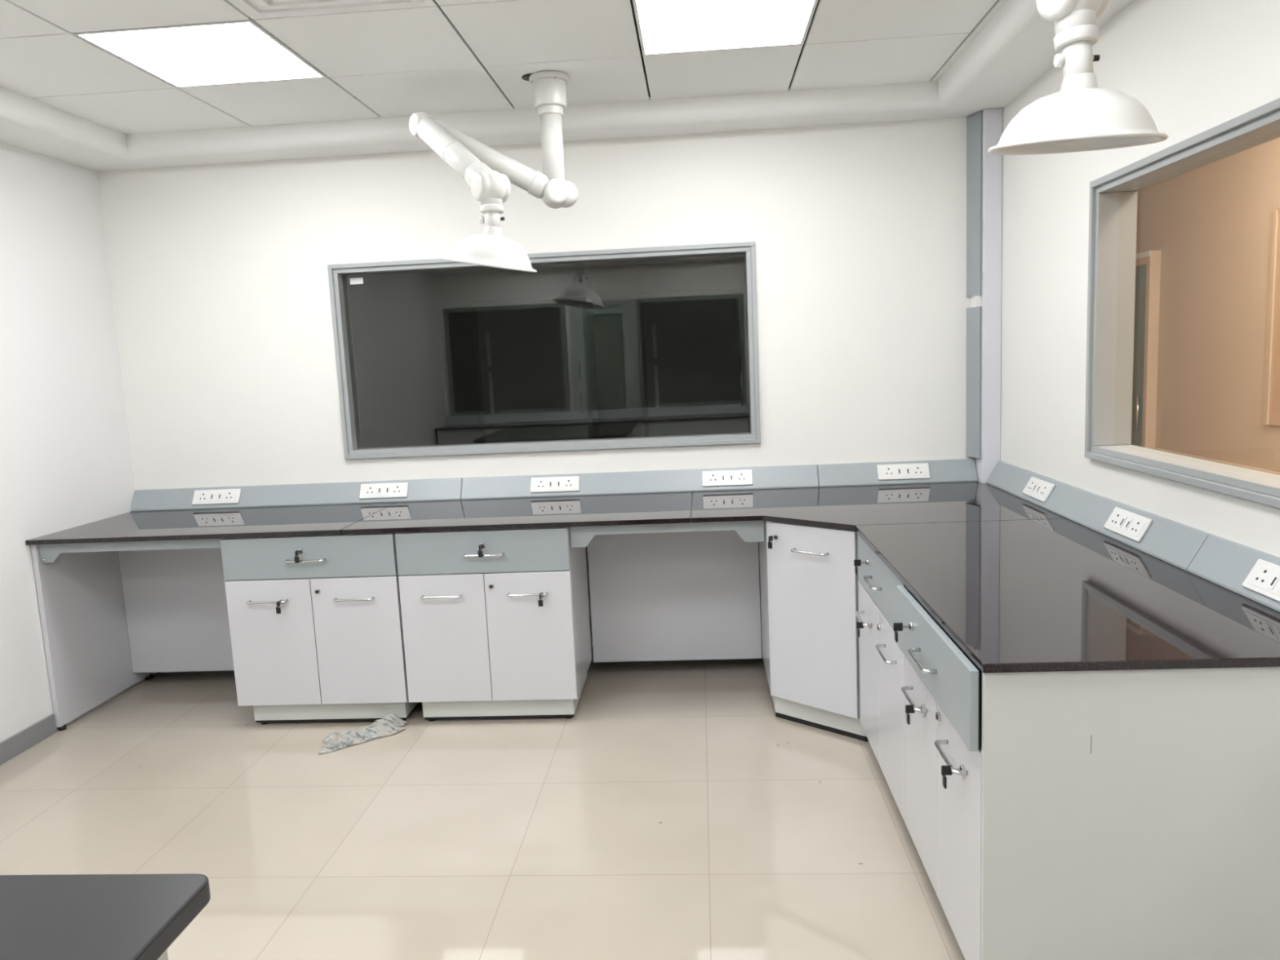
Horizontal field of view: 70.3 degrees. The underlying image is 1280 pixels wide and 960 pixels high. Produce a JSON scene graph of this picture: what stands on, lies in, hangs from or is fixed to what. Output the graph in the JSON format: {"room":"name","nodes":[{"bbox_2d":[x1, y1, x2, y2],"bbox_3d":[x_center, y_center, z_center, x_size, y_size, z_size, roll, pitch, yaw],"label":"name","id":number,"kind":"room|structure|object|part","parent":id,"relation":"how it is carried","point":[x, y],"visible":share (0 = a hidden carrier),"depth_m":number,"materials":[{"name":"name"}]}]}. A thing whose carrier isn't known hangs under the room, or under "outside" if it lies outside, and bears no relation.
{"room":"laboratory","nodes":[
{"label":"laboratory","id":0,"kind":"room"},
{"bbox_2d":[0,142,157,742],"bbox_3d":[-2.821,-0.048,1.716,0.120,2.900,5.720,-2,8,4],"label":"wall","id":1,"kind":"structure","parent":0,"point":[66,461],"depth_m":4.00,"materials":[{"name":"paint"}]},
{"bbox_2d":[0,713,57,764],"bbox_3d":[-2.712,1.387,1.578,0.012,0.085,4.835,-2,8,4],"label":"baseboard","id":2,"kind":"structure","parent":1,"relation":"attached to","point":[21,741],"depth_m":3.80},
{"bbox_2d":[0,658,964,959],"bbox_3d":[-0.575,1.350,1.821,4.481,0.100,5.840,-2,8,4],"label":"floor","id":3,"kind":"structure","parent":0,"point":[517,838],"depth_m":3.00,"materials":[{"name":"tile"}]},
{"bbox_2d":[0,873,210,959],"bbox_3d":[-1.252,1.061,0.582,1.345,0.860,1.440,-2,8,4],"label":"lab table","id":4,"kind":"object","parent":3,"relation":"on","point":[51,917],"visible":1,"depth_m":1.11,"materials":[{"name":"black plastic"}]},
{"bbox_2d":[220,533,419,724],"bbox_3d":[-1.353,0.613,4.062,0.738,0.838,0.580,-2,8,4],"label":"base cabinet","id":5,"kind":"object","parent":3,"relation":"on","point":[315,621],"visible":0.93,"depth_m":3.82,"materials":[{"name":"white laminate"}]},
{"bbox_3d":[-1.552,0.693,3.827,0.367,0.546,0.068,-2,8,4],"label":"door panel","id":6,"kind":"part","parent":5,"relation":"part of","materials":[{"name":"white laminate"}]},
{"bbox_3d":[-1.385,0.325,3.766,0.737,0.175,0.068,-2,8,4],"label":"drawer","id":7,"kind":"part","parent":5,"relation":"part of","materials":[{"name":"grey metal"}]},
{"bbox_3d":[-1.183,0.678,3.809,0.367,0.546,0.051,-2,8,4],"label":"door panel","id":8,"kind":"part","parent":5,"relation":"part of","materials":[{"name":"white laminate"}]},
{"bbox_2d":[317,713,408,754],"bbox_3d":[-1.157,1.034,3.786,0.407,0.057,0.174,-8,9,-34],"label":"rag","id":9,"kind":"object","parent":3,"relation":"on","point":[391,724],"visible":1,"depth_m":3.76,"materials":[{"name":"grey fabric"}]},
{"bbox_2d":[395,526,591,720],"bbox_3d":[-0.619,0.586,4.011,0.718,0.838,0.580,-2,8,4],"label":"base cabinet","id":10,"kind":"object","parent":3,"relation":"on","point":[496,623],"visible":1,"depth_m":3.77,"materials":[{"name":"white laminate"}]},
{"bbox_3d":[-0.812,0.665,3.784,0.357,0.546,0.051,-2,8,4],"label":"door panel","id":11,"kind":"part","parent":10,"relation":"part of","materials":[{"name":"white laminate"}]},
{"bbox_3d":[-0.650,0.298,3.715,0.717,0.175,0.068,-2,8,4],"label":"drawer","id":12,"kind":"part","parent":10,"relation":"part of","materials":[{"name":"grey laminate"}]},
{"bbox_3d":[-0.454,0.653,3.750,0.357,0.546,0.068,-2,8,4],"label":"door panel","id":13,"kind":"part","parent":10,"relation":"part of","materials":[{"name":"white laminate"}]},
{"bbox_2d":[25,481,1279,959],"bbox_3d":[-0.502,0.671,3.254,4.240,0.859,2.571,-2,8,4],"label":"lab bench","id":14,"kind":"object","parent":3,"relation":"on","point":[1131,771],"visible":0.86,"depth_m":2.20,"materials":[{"name":"white metal"}]},
{"bbox_2d":[25,481,1279,673],"bbox_3d":[-0.519,0.256,3.198,4.237,0.020,2.571,-2,8,4],"label":"countertop","id":15,"kind":"structure","parent":14,"relation":"on","point":[1020,585],"depth_m":2.85,"materials":[{"name":"black stone"}]},
{"bbox_2d":[758,520,868,741],"bbox_3d":[1.056,0.524,3.895,1.035,0.838,1.008,-2,8,4],"label":"base cabinet","id":16,"kind":"object","parent":3,"relation":"on","point":[808,580],"visible":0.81,"depth_m":3.55,"materials":[{"name":"white metal"}]},
{"bbox_2d":[853,533,908,824],"bbox_3d":[1.135,0.642,2.985,0.790,0.838,0.765,-2,8,4],"label":"base cabinet","id":17,"kind":"object","parent":3,"relation":"on","point":[882,661],"visible":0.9,"depth_m":2.94,"materials":[{"name":"white metal"}]},
{"bbox_3d":[0.790,0.668,3.204,0.068,0.546,0.378,-2,8,4],"label":"door panel","id":18,"kind":"part","parent":17,"relation":"part of","materials":[{"name":"white metal"}]},
{"bbox_3d":[0.761,0.333,2.967,0.068,0.175,0.760,-2,8,4],"label":"drawer","id":19,"kind":"part","parent":17,"relation":"part of","materials":[{"name":"grey metal"}]},
{"bbox_3d":[0.774,0.719,2.826,0.051,0.546,0.378,-2,8,4],"label":"door panel","id":20,"kind":"part","parent":17,"relation":"part of","materials":[{"name":"white laminate"}]},
{"bbox_2d":[893,585,982,959],"bbox_3d":[1.077,0.742,2.254,0.812,0.838,0.712,-2,8,4],"label":"base cabinet","id":21,"kind":"object","parent":3,"relation":"on","point":[942,691],"visible":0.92,"depth_m":2.17,"materials":[{"name":"white laminate"}]},
{"bbox_3d":[0.741,0.770,2.459,0.068,0.546,0.352,-2,8,4],"label":"door panel","id":22,"kind":"part","parent":21,"relation":"part of","materials":[{"name":"white metal"}]},
{"bbox_3d":[0.703,0.433,2.236,0.091,0.175,0.707,-2,8,4],"label":"drawer","id":23,"kind":"part","parent":21,"relation":"part of","materials":[{"name":"grey laminate"}]},
{"bbox_3d":[0.719,0.818,2.108,0.068,0.546,0.352,-2,8,4],"label":"door panel","id":24,"kind":"part","parent":21,"relation":"part of","materials":[{"name":"white laminate"}]},
{"bbox_2d":[0,0,1008,134],"bbox_3d":[-0.698,-1.306,1.467,4.241,0.030,5.600,-2,8,4],"label":"ceiling","id":25,"kind":"structure","parent":0,"point":[435,56],"depth_m":3.35,"materials":[{"name":"tile"}]},
{"bbox_2d":[72,17,326,88],"bbox_3d":[-1.508,-1.488,3.190,0.592,0.012,0.592,-2,8,4],"label":"frame","id":26,"kind":"object","parent":25,"relation":"attached to","point":[250,20],"visible":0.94,"depth_m":3.06,"materials":[{"name":"white plastic"}]},
{"bbox_2d":[81,22,320,85],"bbox_3d":[-1.508,-1.490,3.190,0.568,0.007,0.568,-2,8,4],"label":"ceiling light","id":27,"kind":"object","parent":26,"relation":"attached to","point":[241,51],"visible":1,"depth_m":3.16,"materials":[{"name":"white plastic"}]},
{"bbox_2d":[231,0,424,17],"bbox_3d":[-0.949,-1.412,2.546,0.540,0.021,0.540,-2,8,4],"label":"air diffuser","id":28,"kind":"object","parent":25,"relation":"in","point":[276,7],"depth_m":2.77,"materials":[{"name":"white metal"}]},
{"bbox_2d":[408,70,577,272],"bbox_3d":[-0.494,-1.143,3.329,0.637,0.801,0.647,-5,8,-15],"label":"fume extraction arm","id":29,"kind":"object","parent":25,"relation":"hanging from","point":[489,173],"visible":1,"depth_m":3.44},
{"bbox_2d":[441,234,537,272],"bbox_3d":[-0.530,-0.794,3.195,0.326,0.149,0.331,-2,8,4],"label":"hood","id":30,"kind":"object","parent":29,"relation":"attached to","point":[495,251],"depth_m":3.09,"materials":[{"name":"white plastic"}]},
{"bbox_2d":[521,73,532,80],"bbox_3d":[-0.416,-1.584,3.575,0.100,0.001,0.100,-2,8,4],"label":"cutout","id":31,"kind":"object","parent":25,"relation":"in","point":[526,77],"depth_m":3.56},
{"bbox_2d":[632,0,817,55],"bbox_3d":[0.286,-1.554,3.065,0.592,0.012,0.592,-2,8,4],"label":"frame","id":32,"kind":"object","parent":25,"relation":"attached to","point":[634,2],"visible":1,"depth_m":3.32,"materials":[{"name":"white plastic"}]},
{"bbox_2d":[636,0,813,53],"bbox_3d":[0.286,-1.556,3.065,0.568,0.007,0.568,-2,8,4],"label":"ceiling light","id":33,"kind":"object","parent":32,"relation":"attached to","point":[666,25],"visible":1,"depth_m":3.09,"materials":[{"name":"white plastic"}]},
{"bbox_2d":[987,0,1168,155],"bbox_3d":[0.862,-0.998,1.543,0.634,0.741,0.923,-2,8,4],"label":"fume extraction arm","id":34,"kind":"object","parent":25,"relation":"hanging from","point":[1083,116],"visible":1,"depth_m":1.81},
{"bbox_2d":[987,87,1168,155],"bbox_3d":[0.898,-0.739,1.876,0.338,0.138,0.335,-2,8,4],"label":"hood","id":35,"kind":"object","parent":34,"relation":"attached to","point":[1069,119],"depth_m":1.78,"materials":[{"name":"white plastic"}]},
{"bbox_2d":[97,116,974,647],"bbox_3d":[-0.461,-0.521,4.451,4.481,2.900,0.120,-2,8,4],"label":"wall","id":36,"kind":"structure","parent":0,"point":[219,273],"depth_m":4.33,"materials":[{"name":"paint"}]},
{"bbox_2d":[161,647,763,672],"bbox_3d":[-0.386,0.883,4.570,4.211,0.080,0.013,-2,8,4],"label":"baseboard","id":37,"kind":"structure","parent":36,"relation":"attached to","point":[592,660],"depth_m":4.54,"materials":[{"name":"grey"}]},
{"bbox_2d":[327,241,760,459],"bbox_3d":[-0.459,-0.615,4.428,2.045,0.942,0.139,-2,8,4],"label":"frame","id":38,"kind":"object","parent":36,"relation":"attached to","point":[337,273],"visible":1,"depth_m":4.39,"materials":[{"name":"metal"}]},
{"bbox_2d":[130,458,977,511],"bbox_3d":[-0.484,0.028,4.433,4.151,0.100,0.066,-2,8,4],"label":"cable trunking","id":39,"kind":"object","parent":36,"relation":"attached to","point":[957,470],"visible":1,"depth_m":4.42,"materials":[{"name":"grey metal"}]},
{"bbox_2d":[191,488,240,505],"bbox_3d":[-2.103,0.081,4.534,0.255,0.073,0.044,-2,8,4],"label":"power socket","id":40,"kind":"object","parent":39,"relation":"attached to","point":[222,495],"visible":1,"depth_m":4.51,"materials":[{"name":"white plastic"}]},
{"bbox_2d":[359,482,408,498],"bbox_3d":[-1.255,0.050,4.475,0.247,0.073,0.044,-2,8,4],"label":"power socket","id":41,"kind":"object","parent":39,"relation":"attached to","point":[397,490],"visible":1,"depth_m":4.45,"materials":[{"name":"white plastic"}]},
{"bbox_2d":[529,475,579,493],"bbox_3d":[-0.411,0.019,4.416,0.243,0.073,0.044,-2,8,4],"label":"power socket","id":42,"kind":"object","parent":39,"relation":"attached to","point":[551,484],"visible":1,"depth_m":4.39,"materials":[{"name":"white plastic"}]},
{"bbox_2d":[702,469,752,486],"bbox_3d":[0.418,-0.012,4.359,0.238,0.073,0.044,-2,8,4],"label":"power socket","id":43,"kind":"object","parent":39,"relation":"attached to","point":[726,477],"visible":1,"depth_m":4.34,"materials":[{"name":"white plastic"}]},
{"bbox_2d":[876,462,929,479],"bbox_3d":[1.241,-0.042,4.301,0.242,0.073,0.044,-2,8,4],"label":"power socket","id":44,"kind":"object","parent":39,"relation":"attached to","point":[901,471],"visible":1,"depth_m":4.28,"materials":[{"name":"white plastic"}]},
{"bbox_2d":[346,253,746,448],"bbox_3d":[-0.403,-0.844,7.609,4.600,2.700,0.060,-2,8,4],"label":"wall","id":45,"kind":"structure","parent":0,"point":[413,337],"depth_m":7.59,"materials":[{"name":"white paint"}]},
{"bbox_2d":[637,288,750,436],"bbox_3d":[0.465,-0.487,7.286,0.850,2.000,0.465,-2,8,4],"label":"window","id":46,"kind":"structure","parent":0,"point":[694,344],"depth_m":7.01,"materials":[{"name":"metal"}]},
{"bbox_2d":[974,107,1002,483],"bbox_3d":[1.613,-0.392,4.213,0.082,2.518,0.119,-2,8,4],"label":"wall","id":47,"kind":"structure","parent":0,"point":[992,118],"depth_m":4.10,"materials":[{"name":"white paint"}]},
{"bbox_2d":[965,111,982,457],"bbox_3d":[1.529,-0.871,4.161,0.040,1.543,0.102,-2,8,4],"label":"cable trunking","id":48,"kind":"object","parent":47,"relation":"attached to","point":[974,122],"visible":1,"depth_m":4.15,"materials":[{"name":"paint"}]},
{"bbox_2d":[1000,0,1279,557],"bbox_3d":[1.526,-0.207,1.413,0.120,2.900,5.720,-2,8,4],"label":"wall","id":49,"kind":"structure","parent":0,"point":[1196,66],"depth_m":3.10,"materials":[{"name":"paint"}]},
{"bbox_2d":[0,0,1134,171],"bbox_3d":[-0.695,-1.248,1.475,4.241,0.111,5.600,-2,8,4],"label":"trim","id":50,"kind":"structure","parent":49,"relation":"attached to","point":[1015,48],"depth_m":3.98,"materials":[{"name":"paint"}]},
{"bbox_2d":[986,461,1279,612],"bbox_3d":[1.554,0.127,2.986,0.066,0.100,2.445,-2,8,4],"label":"cable trunking","id":51,"kind":"object","parent":49,"relation":"attached to","point":[1226,563],"visible":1,"depth_m":2.65,"materials":[{"name":"grey metal"}]},
{"bbox_2d":[1022,476,1055,502],"bbox_3d":[1.584,0.036,3.616,0.044,0.069,0.240,-2,8,4],"label":"power socket","id":52,"kind":"object","parent":51,"relation":"attached to","point":[1036,488],"visible":1,"depth_m":3.59,"materials":[{"name":"white plastic"}]},
{"bbox_2d":[1103,506,1152,542],"bbox_3d":[1.536,0.139,2.865,0.044,0.069,0.240,-2,8,4],"label":"power socket","id":53,"kind":"object","parent":51,"relation":"attached to","point":[1134,526],"visible":1,"depth_m":2.84,"materials":[{"name":"white plastic"}]},
{"bbox_2d":[1241,559,1279,602],"bbox_3d":[1.489,0.228,2.145,0.044,0.084,0.146,-2,8,4],"label":"power socket","id":54,"kind":"object","parent":51,"relation":"attached to","point":[1264,579],"visible":1,"depth_m":2.13,"materials":[{"name":"white plastic"}]},
{"bbox_2d":[1084,97,1279,508],"bbox_3d":[1.557,-0.410,2.124,0.141,0.944,2.085,-2,8,4],"label":"frame","id":55,"kind":"object","parent":49,"relation":"attached to","point":[1113,201],"visible":1,"depth_m":3.07,"materials":[{"name":"metal"}]},
{"bbox_2d":[1136,137,1279,472],"bbox_3d":[2.822,-0.300,2.793,0.060,2.600,7.600,-2,8,4],"label":"wall","id":56,"kind":"structure","parent":0,"point":[1211,224],"depth_m":4.57,"materials":[{"name":"beige paint"}]},
{"bbox_2d":[1129,249,1160,448],"bbox_3d":[2.951,-0.360,5.582,0.063,1.970,0.750,-2,8,4],"label":"door leaf","id":57,"kind":"structure","parent":56,"relation":"in","point":[1148,264],"depth_m":5.21,"materials":[{"name":"paint"}]},
{"bbox_2d":[1153,448,1279,475],"bbox_3d":[2.759,0.282,2.163,0.019,0.100,6.190,-2,8,4],"label":"trim","id":58,"kind":"structure","parent":56,"relation":"attached to","point":[1157,449],"depth_m":4.56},
{"bbox_2d":[1264,204,1279,426],"bbox_3d":[2.828,-0.677,3.651,0.017,0.980,0.940,-2,8,4],"label":"notice board","id":59,"kind":"object","parent":56,"relation":"attached to","point":[1272,415],"visible":1,"depth_m":4.09,"materials":[{"name":"brown wood"}]},
{"bbox_3d":[-0.441,0.734,6.240,4.600,0.060,3.079,-2,8,4],"label":"floor","id":60,"kind":"structure","parent":0,"visible":0},
{"bbox_2d":[471,296,599,443],"bbox_3d":[-0.806,-0.441,7.375,0.900,2.000,0.465,-2,8,4],"label":"window","id":61,"kind":"structure","parent":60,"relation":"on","point":[535,358],"depth_m":7.10,"materials":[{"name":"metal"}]},
{"label":"glass pane","id":62,"kind":"object","parent":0,"visible":0},
{"bbox_2d":[349,277,363,284],"bbox_3d":[-1.384,-0.972,4.437,0.065,0.030,0.002,-2,8,4],"label":"sticker","id":63,"kind":"object","parent":62,"relation":"attached to","point":[356,280],"visible":1,"depth_m":4.44,"materials":[{"name":"white paper"}]}
]}

